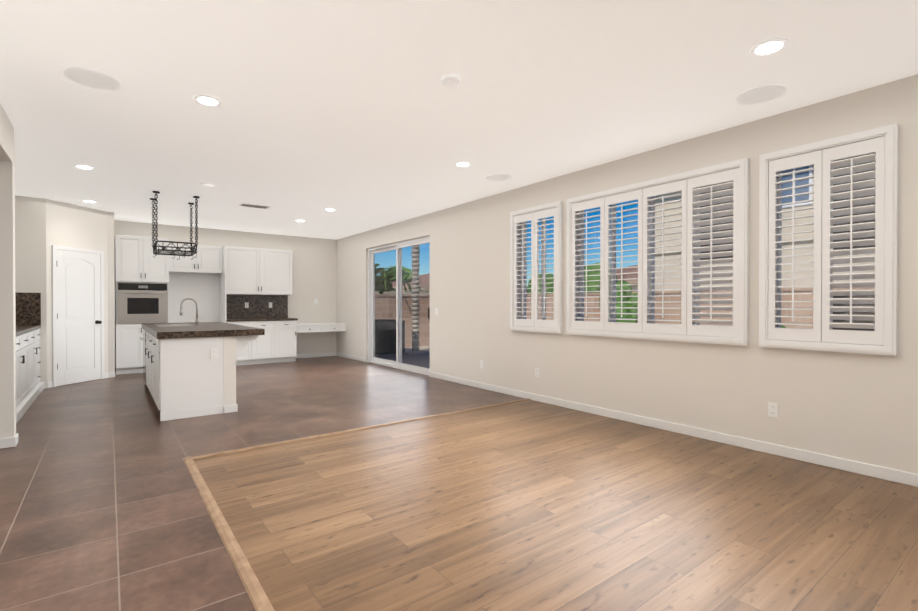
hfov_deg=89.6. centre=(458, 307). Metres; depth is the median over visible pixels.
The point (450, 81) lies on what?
smoke detector
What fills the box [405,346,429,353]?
ground
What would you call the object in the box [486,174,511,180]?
ceiling speaker
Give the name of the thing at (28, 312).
backsplash
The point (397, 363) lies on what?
door
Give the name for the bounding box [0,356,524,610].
floor
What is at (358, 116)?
ceiling
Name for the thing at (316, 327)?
desk
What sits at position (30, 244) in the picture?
wall
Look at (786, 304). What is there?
fence
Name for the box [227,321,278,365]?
base cabinet
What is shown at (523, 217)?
window shutter
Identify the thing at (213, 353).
outlet
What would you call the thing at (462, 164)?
recessed light
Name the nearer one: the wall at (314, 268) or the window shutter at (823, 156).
the window shutter at (823, 156)
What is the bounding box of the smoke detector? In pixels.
[441,74,459,87]
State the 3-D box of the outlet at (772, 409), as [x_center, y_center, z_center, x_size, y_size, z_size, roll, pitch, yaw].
[2.548,0.833,3.754,0.007,0.118,0.072,0,0,-37]
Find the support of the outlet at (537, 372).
attached to the wall at (861, 407)
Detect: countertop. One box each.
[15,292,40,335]
[142,322,264,338]
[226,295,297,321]
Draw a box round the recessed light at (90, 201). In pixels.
[81,200,97,202]
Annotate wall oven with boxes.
[117,282,167,323]
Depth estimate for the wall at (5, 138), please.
3.72 m
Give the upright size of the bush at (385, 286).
2.462 m
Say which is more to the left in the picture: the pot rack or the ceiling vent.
the pot rack
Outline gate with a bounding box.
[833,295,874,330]
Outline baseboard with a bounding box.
[0,352,917,486]
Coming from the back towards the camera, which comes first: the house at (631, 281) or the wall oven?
the house at (631, 281)
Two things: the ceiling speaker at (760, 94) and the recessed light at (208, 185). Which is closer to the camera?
the ceiling speaker at (760, 94)
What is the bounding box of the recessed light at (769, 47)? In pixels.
[750,38,788,56]
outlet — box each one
[210,348,217,359]
[480,360,483,368]
[535,368,539,377]
[768,402,777,417]
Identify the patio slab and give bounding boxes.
[377,353,429,367]
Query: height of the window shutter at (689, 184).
1.570 m
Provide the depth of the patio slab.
10.42 m
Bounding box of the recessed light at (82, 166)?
[73,164,94,169]
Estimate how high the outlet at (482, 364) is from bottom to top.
0.118 m
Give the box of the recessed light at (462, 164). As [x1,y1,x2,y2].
[454,161,471,166]
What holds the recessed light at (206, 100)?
in the ceiling
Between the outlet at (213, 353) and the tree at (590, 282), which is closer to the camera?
the outlet at (213, 353)
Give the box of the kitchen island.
[140,329,259,420]
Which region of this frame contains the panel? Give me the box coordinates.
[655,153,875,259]
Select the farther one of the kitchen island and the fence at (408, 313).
the fence at (408, 313)
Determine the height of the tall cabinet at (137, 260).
2.420 m
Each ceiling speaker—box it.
[63,67,120,89]
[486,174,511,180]
[736,85,786,103]
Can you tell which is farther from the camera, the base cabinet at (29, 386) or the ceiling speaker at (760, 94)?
the base cabinet at (29, 386)
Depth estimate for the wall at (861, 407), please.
4.28 m
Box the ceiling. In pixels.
[0,0,917,239]
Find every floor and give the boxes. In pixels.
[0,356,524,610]
[193,400,917,610]
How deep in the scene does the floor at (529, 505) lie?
2.59 m
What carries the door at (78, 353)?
attached to the wall at (72, 225)
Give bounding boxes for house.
[375,273,527,294]
[616,265,648,291]
[655,165,874,290]
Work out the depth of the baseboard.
4.11 m
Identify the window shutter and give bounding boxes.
[510,201,562,333]
[566,158,749,345]
[759,123,898,355]
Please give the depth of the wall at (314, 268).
10.47 m
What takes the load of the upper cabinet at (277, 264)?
attached to the wall at (314, 268)
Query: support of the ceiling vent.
in the ceiling
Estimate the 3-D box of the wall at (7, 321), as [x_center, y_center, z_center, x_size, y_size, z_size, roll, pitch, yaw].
[-4.426,-0.181,3.558,1.460,2.750,0.120,0,0,-37]
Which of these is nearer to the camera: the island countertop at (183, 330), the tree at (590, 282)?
the island countertop at (183, 330)
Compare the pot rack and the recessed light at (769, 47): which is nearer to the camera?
the recessed light at (769, 47)
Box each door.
[52,245,104,386]
[368,236,429,374]
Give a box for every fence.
[375,294,429,346]
[527,287,874,328]
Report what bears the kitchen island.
on the floor at (103, 507)
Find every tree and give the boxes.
[411,245,419,351]
[527,274,553,293]
[584,262,633,292]
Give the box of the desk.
[297,323,345,332]
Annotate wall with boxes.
[0,103,11,161]
[0,125,15,437]
[15,195,46,381]
[46,199,114,385]
[114,220,336,370]
[336,74,917,473]
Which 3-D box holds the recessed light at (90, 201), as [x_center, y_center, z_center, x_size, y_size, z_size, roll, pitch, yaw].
[-5.482,-1.572,6.864,0.196,0.007,0.196,0,0,-37]
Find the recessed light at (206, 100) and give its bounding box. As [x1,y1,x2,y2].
[193,95,221,106]
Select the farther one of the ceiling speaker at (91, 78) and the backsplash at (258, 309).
the backsplash at (258, 309)
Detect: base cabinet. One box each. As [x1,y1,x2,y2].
[16,329,43,422]
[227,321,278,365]
[279,320,296,362]
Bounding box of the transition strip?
[183,399,529,610]
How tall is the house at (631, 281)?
4.560 m
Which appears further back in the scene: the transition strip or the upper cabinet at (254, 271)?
the upper cabinet at (254, 271)
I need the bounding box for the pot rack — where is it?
[149,191,199,259]
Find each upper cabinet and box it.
[223,246,262,293]
[263,249,291,293]
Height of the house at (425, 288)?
4.260 m
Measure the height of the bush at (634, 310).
2.002 m
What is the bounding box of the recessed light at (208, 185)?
[200,183,216,186]
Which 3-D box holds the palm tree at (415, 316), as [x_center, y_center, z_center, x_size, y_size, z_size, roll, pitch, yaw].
[-1.177,-0.353,12.591,0.329,3.100,0.336,0,0,-37]
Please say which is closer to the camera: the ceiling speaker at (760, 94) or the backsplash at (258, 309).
the ceiling speaker at (760, 94)
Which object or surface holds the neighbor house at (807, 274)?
on the ground
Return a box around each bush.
[375,263,420,293]
[599,280,637,322]
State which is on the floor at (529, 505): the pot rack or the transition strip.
the transition strip
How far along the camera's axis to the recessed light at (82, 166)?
5.12 m
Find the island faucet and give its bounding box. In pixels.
[180,298,199,324]
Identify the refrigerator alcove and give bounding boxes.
[169,243,226,322]
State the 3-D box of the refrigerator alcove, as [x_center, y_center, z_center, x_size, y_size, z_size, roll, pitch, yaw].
[-5.082,-0.020,8.956,0.948,2.360,0.577,0,0,-37]
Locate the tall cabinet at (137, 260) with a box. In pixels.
[115,234,168,374]
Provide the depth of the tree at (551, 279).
16.37 m
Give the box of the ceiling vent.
[239,203,269,208]
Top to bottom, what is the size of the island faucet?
0.378 m
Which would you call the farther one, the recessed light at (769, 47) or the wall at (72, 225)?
the wall at (72, 225)
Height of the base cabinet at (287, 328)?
0.880 m

